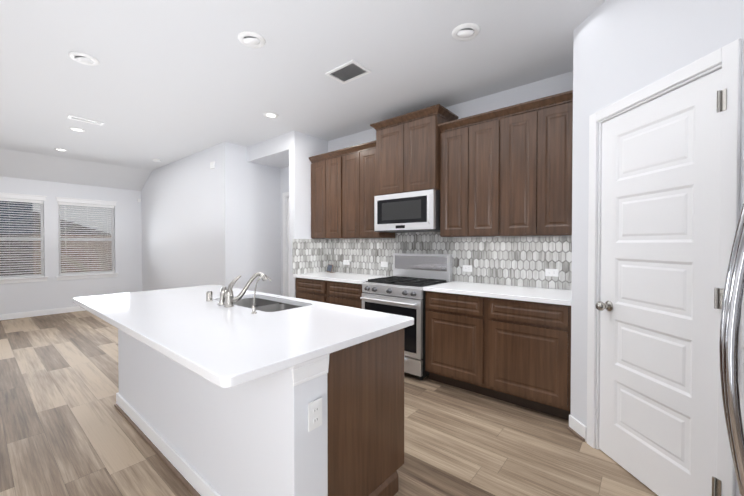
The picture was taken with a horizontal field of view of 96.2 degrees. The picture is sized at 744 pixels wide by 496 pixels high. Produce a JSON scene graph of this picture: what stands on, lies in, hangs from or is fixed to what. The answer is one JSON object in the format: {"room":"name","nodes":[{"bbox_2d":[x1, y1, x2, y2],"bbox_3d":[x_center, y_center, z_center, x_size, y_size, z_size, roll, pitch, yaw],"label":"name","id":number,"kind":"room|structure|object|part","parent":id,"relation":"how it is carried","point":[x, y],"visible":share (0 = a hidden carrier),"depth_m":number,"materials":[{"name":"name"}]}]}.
{"room":"kitchen","nodes":[
{"label":"kitchen","id":0,"kind":"room"},
{"bbox_2d":[0,0,605,190],"bbox_3d":[-2.497,-1.385,2.906,10.030,0.500,5.780,1,1,40],"label":"ceiling","id":1,"kind":"structure","parent":0,"point":[166,82],"depth_m":2.91,"materials":[{"name":"white paint"}]},
{"bbox_2d":[69,127,85,131],"bbox_3d":[-3.913,-1.570,4.432,0.176,0.010,0.176,1,1,40],"label":"recessed light","id":2,"kind":"object","parent":1,"relation":"in","point":[77,129],"visible":0.98,"depth_m":4.43,"materials":[{"name":"white plastic"}]},
{"bbox_2d":[68,52,99,65],"bbox_3d":[-2.357,-1.542,2.736,0.196,0.068,0.196,1,1,40],"label":"recessed light","id":3,"kind":"object","parent":1,"relation":"in","point":[90,60],"visible":1,"depth_m":2.70,"materials":[{"name":"white plastic"}]},
{"bbox_2d":[67,115,103,125],"bbox_3d":[-3.513,-1.564,4.099,0.130,0.012,0.330,1,1,40],"label":"ceiling vent","id":4,"kind":"object","parent":1,"relation":"in","point":[85,120],"visible":1,"depth_m":4.08,"materials":[{"name":"white plastic"}]},
{"bbox_2d":[238,31,265,47],"bbox_3d":[-0.892,-1.538,2.480,0.196,0.068,0.196,1,1,40],"label":"recessed light","id":5,"kind":"object","parent":1,"relation":"in","point":[258,41],"visible":1,"depth_m":2.45,"materials":[{"name":"white plastic"}]},
{"bbox_2d":[263,112,278,117],"bbox_3d":[-1.190,-1.563,3.937,0.176,0.010,0.176,1,1,40],"label":"recessed light","id":6,"kind":"object","parent":1,"relation":"in","point":[270,114],"visible":0.98,"depth_m":3.93,"materials":[{"name":"white plastic"}]},
{"bbox_2d":[325,60,370,83],"bbox_3d":[-0.212,-1.550,2.954,0.340,0.012,0.240,1,1,40],"label":"ceiling vent","id":7,"kind":"object","parent":1,"relation":"in","point":[349,71],"visible":1,"depth_m":2.96,"materials":[{"name":"white plastic"}]},
{"bbox_2d":[452,23,479,40],"bbox_3d":[0.671,-1.537,2.390,0.196,0.068,0.196,1,1,40],"label":"recessed light","id":8,"kind":"object","parent":1,"relation":"in","point":[461,35],"visible":0.98,"depth_m":2.36,"materials":[{"name":"white plastic"}]},
{"bbox_2d":[0,310,657,495],"bbox_3d":[-2.497,1.324,2.941,10.030,0.060,5.780,1,1,40],"label":"floor","id":9,"kind":"structure","parent":0,"point":[67,428],"depth_m":2.27,"materials":[{"name":"brown wood"}]},
{"bbox_2d":[114,321,413,495],"bbox_3d":[-0.946,0.860,2.293,2.384,0.885,0.816,1,1,40],"label":"kitchen island","id":10,"kind":"object","parent":9,"relation":"on","point":[213,398],"depth_m":1.59,"materials":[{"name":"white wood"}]},
{"bbox_2d":[73,285,413,392],"bbox_3d":[-1.021,0.366,2.201,2.390,0.106,1.090,1,1,40],"label":"island countertop","id":11,"kind":"structure","parent":10,"relation":"on","point":[226,347],"depth_m":1.65,"materials":[{"name":"white stone"}]},
{"bbox_3d":[-1.171,0.346,2.404,0.046,0.070,0.045,1,1,40],"label":"air gap cap","id":12,"kind":"part","parent":11,"relation":"part of","materials":[{"name":"silver metal"}]},
{"bbox_2d":[218,286,226,304],"bbox_3d":[-1.012,0.324,2.258,0.050,0.126,0.062,1,1,40],"label":"sprayer","id":13,"kind":"object","parent":11,"relation":"on","point":[222,294],"visible":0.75,"depth_m":2.25,"materials":[{"name":"silver metal"}]},
{"bbox_2d":[224,272,267,306],"bbox_3d":[-0.845,0.275,2.242,0.129,0.216,0.266,1,1,40],"label":"faucet","id":14,"kind":"object","parent":11,"relation":"on","point":[230,299],"visible":0.98,"depth_m":2.20,"materials":[{"name":"silver metal"}]},
{"bbox_2d":[251,276,270,313],"bbox_3d":[-0.665,0.276,2.001,0.045,0.219,0.120,1,1,40],"label":"tap","id":15,"kind":"object","parent":11,"relation":"on","point":[254,306],"visible":1,"depth_m":1.97,"materials":[{"name":"silver metal"}]},
{"bbox_2d":[233,297,296,312],"bbox_3d":[-0.797,0.511,2.386,0.840,0.213,0.422,1,1,40],"label":"sink","id":16,"kind":"object","parent":11,"relation":"in","point":[267,303],"depth_m":2.60,"materials":[{"name":"silver metal"}]},
{"bbox_2d":[308,398,321,431],"bbox_3d":[-0.223,0.655,1.314,0.008,0.108,0.068,1,1,40],"label":"outlet","id":17,"kind":"object","parent":10,"relation":"attached to","point":[314,414],"visible":0.94,"depth_m":1.31,"materials":[{"name":"white plastic"}]},
{"bbox_2d":[293,272,390,308],"bbox_3d":[-0.378,0.817,4.322,1.234,0.920,0.635,1,1,40],"label":"base cabinet","id":18,"kind":"object","parent":9,"relation":"on","point":[340,288],"visible":0.42,"depth_m":4.08,"materials":[{"name":"brown wood"}]},
{"bbox_2d":[326,264,334,272],"bbox_3d":[-0.593,0.293,4.791,0.066,0.113,0.170,0,1,-30],"label":"smart display","id":19,"kind":"object","parent":18,"relation":"on","point":[329,268],"visible":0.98,"depth_m":4.76,"materials":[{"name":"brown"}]},
{"bbox_2d":[360,253,451,379],"bbox_3d":[0.365,0.678,3.647,0.758,1.215,0.714,1,1,40],"label":"range","id":20,"kind":"object","parent":9,"relation":"on","point":[400,291],"visible":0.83,"depth_m":3.45,"materials":[{"name":"silver metal"}]},
{"bbox_2d":[423,281,570,419],"bbox_3d":[1.161,0.833,3.043,1.229,0.920,0.635,1,1,40],"label":"base cabinet","id":21,"kind":"object","parent":9,"relation":"on","point":[509,344],"visible":0.83,"depth_m":2.76,"materials":[{"name":"brown wood"}]},
{"bbox_2d":[719,156,743,495],"bbox_3d":[1.020,0.427,0.356,0.878,1.800,0.948,1,1,40],"label":"refrigerator","id":22,"kind":"object","parent":9,"relation":"on","point":[732,311],"visible":1,"depth_m":0.69,"materials":[{"name":"silver metal"}]},
{"bbox_2d":[0,0,743,495],"bbox_3d":[-2.419,-0.132,3.000,10.010,2.850,5.960,1,1,40],"label":"wall","id":23,"kind":"structure","parent":0,"point":[192,220],"depth_m":5.03,"materials":[{"name":"white paint"}]},
{"bbox_2d":[0,192,47,283],"bbox_3d":[-6.403,-0.170,5.896,0.150,1.583,0.970,1,1,40],"label":"window","id":24,"kind":"structure","parent":23,"relation":"in","point":[26,197],"depth_m":6.05,"materials":[{"name":"white"}]},
{"bbox_2d":[0,198,43,278],"bbox_3d":[-6.402,-0.169,5.896,0.048,1.404,0.864,1,1,40],"label":"window blind","id":25,"kind":"object","parent":24,"relation":"attached to","point":[9,245],"visible":1,"depth_m":6.00,"materials":[{"name":"white plastic"}]},
{"bbox_2d":[0,306,84,319],"bbox_3d":[-6.541,1.209,5.690,0.014,0.100,4.500,1,1,40],"label":"baseboard","id":26,"kind":"structure","parent":23,"relation":"attached to","point":[77,308],"depth_m":6.17,"materials":[{"name":"white wood"}]},
{"bbox_2d":[55,197,118,279],"bbox_3d":[-5.719,-0.180,6.719,0.150,1.583,0.970,1,1,40],"label":"window","id":27,"kind":"structure","parent":23,"relation":"in","point":[83,201],"depth_m":6.67,"materials":[{"name":"white"}]},
{"bbox_2d":[58,202,114,275],"bbox_3d":[-5.714,-0.180,6.715,0.058,1.404,0.864,1,1,40],"label":"window blind","id":28,"kind":"object","parent":27,"relation":"attached to","point":[87,220],"visible":1,"depth_m":6.67,"materials":[{"name":"white plastic"}]},
{"bbox_2d":[210,161,214,168],"bbox_3d":[-2.472,-1.284,5.182,0.120,0.100,0.030,1,1,40],"label":"box","id":29,"kind":"object","parent":23,"relation":"attached to","point":[212,165],"visible":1,"depth_m":5.15,"materials":[{"name":"white plastic"}]},
{"bbox_2d":[283,192,288,296],"bbox_3d":[-1.113,0.167,5.419,0.934,2.192,0.136,1,1,40],"label":"door frame","id":30,"kind":"structure","parent":23,"relation":"attached to","point":[285,265],"depth_m":5.64,"materials":[{"name":"white wood"}]},
{"bbox_2d":[287,198,288,296],"bbox_3d":[-1.093,0.204,5.444,0.780,2.100,0.035,0,1,34],"label":"hall door","id":31,"kind":"structure","parent":23,"relation":"in","point":[288,239],"depth_m":5.63,"materials":[{"name":"white wood"}]},
{"bbox_2d":[309,140,394,238],"bbox_3d":[-0.297,-0.694,4.413,1.232,1.135,0.362,1,1,40],"label":"upper cabinet","id":32,"kind":"object","parent":23,"relation":"attached to","point":[343,187],"visible":0.79,"depth_m":4.26,"materials":[{"name":"brown wood"}]},
{"bbox_2d":[370,104,458,195],"bbox_3d":[0.457,-1.009,3.737,0.890,0.827,0.432,1,1,40],"label":"upper cabinet","id":33,"kind":"object","parent":23,"relation":"attached to","point":[407,152],"visible":0.92,"depth_m":3.55,"materials":[{"name":"brown wood"}]},
{"bbox_2d":[374,189,439,232],"bbox_3d":[0.444,-0.388,3.728,0.762,0.408,0.475,1,1,40],"label":"microwave","id":34,"kind":"object","parent":33,"relation":"attached to","point":[414,211],"visible":0.94,"depth_m":3.53,"materials":[{"name":"silver metal"}]},
{"bbox_2d":[293,232,571,289],"bbox_3d":[0.390,0.089,3.681,3.243,0.548,0.645,1,1,40],"label":"tile backsplash","id":35,"kind":"structure","parent":23,"relation":"attached to","point":[521,261],"depth_m":3.58,"materials":[{"name":"grey tile"}]},
{"bbox_2d":[381,262,387,266],"bbox_3d":[0.156,0.209,4.280,0.108,0.068,0.008,1,1,40],"label":"outlet","id":36,"kind":"object","parent":35,"relation":"attached to","point":[384,264],"visible":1,"depth_m":4.28,"materials":[{"name":"white plastic"}]},
{"bbox_2d":[463,265,471,271],"bbox_3d":[1.018,0.218,3.564,0.108,0.068,0.008,1,1,40],"label":"outlet","id":37,"kind":"object","parent":35,"relation":"attached to","point":[467,268],"visible":1,"depth_m":3.56,"materials":[{"name":"white plastic"}]},
{"bbox_2d":[545,269,558,276],"bbox_3d":[1.640,0.225,3.046,0.108,0.068,0.008,1,1,40],"label":"outlet","id":38,"kind":"object","parent":35,"relation":"attached to","point":[552,272],"visible":1,"depth_m":3.04,"materials":[{"name":"white plastic"}]},
{"bbox_2d":[438,90,572,236],"bbox_3d":[1.251,-0.678,3.126,1.219,1.135,0.362,1,1,40],"label":"upper cabinet","id":39,"kind":"object","parent":23,"relation":"attached to","point":[505,171],"visible":0.81,"depth_m":2.96,"materials":[{"name":"brown wood"}]},
{"bbox_2d":[596,68,726,495],"bbox_3d":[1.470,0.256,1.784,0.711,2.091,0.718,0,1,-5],"label":"pantry door","id":40,"kind":"structure","parent":23,"relation":"in","point":[660,202],"depth_m":1.73,"materials":[{"name":"white wood"}]},
{"bbox_3d":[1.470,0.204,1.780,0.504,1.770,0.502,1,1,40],"label":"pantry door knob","id":41,"kind":"part","parent":40,"relation":"part of","materials":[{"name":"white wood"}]},
{"bbox_2d":[587,39,741,495],"bbox_3d":[1.538,0.220,1.809,0.136,2.177,0.834,0,1,-5],"label":"door frame","id":42,"kind":"structure","parent":23,"relation":"attached to","point":[728,56],"depth_m":1.50,"materials":[{"name":"white wood"}]},
{"label":"outside","id":43,"kind":"structure","parent":0,"visible":0},
{"bbox_2d":[0,201,111,275],"bbox_3d":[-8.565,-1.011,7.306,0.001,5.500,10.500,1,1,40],"label":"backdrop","id":44,"kind":"structure","parent":43,"point":[104,245],"depth_m":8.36,"materials":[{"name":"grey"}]}
]}

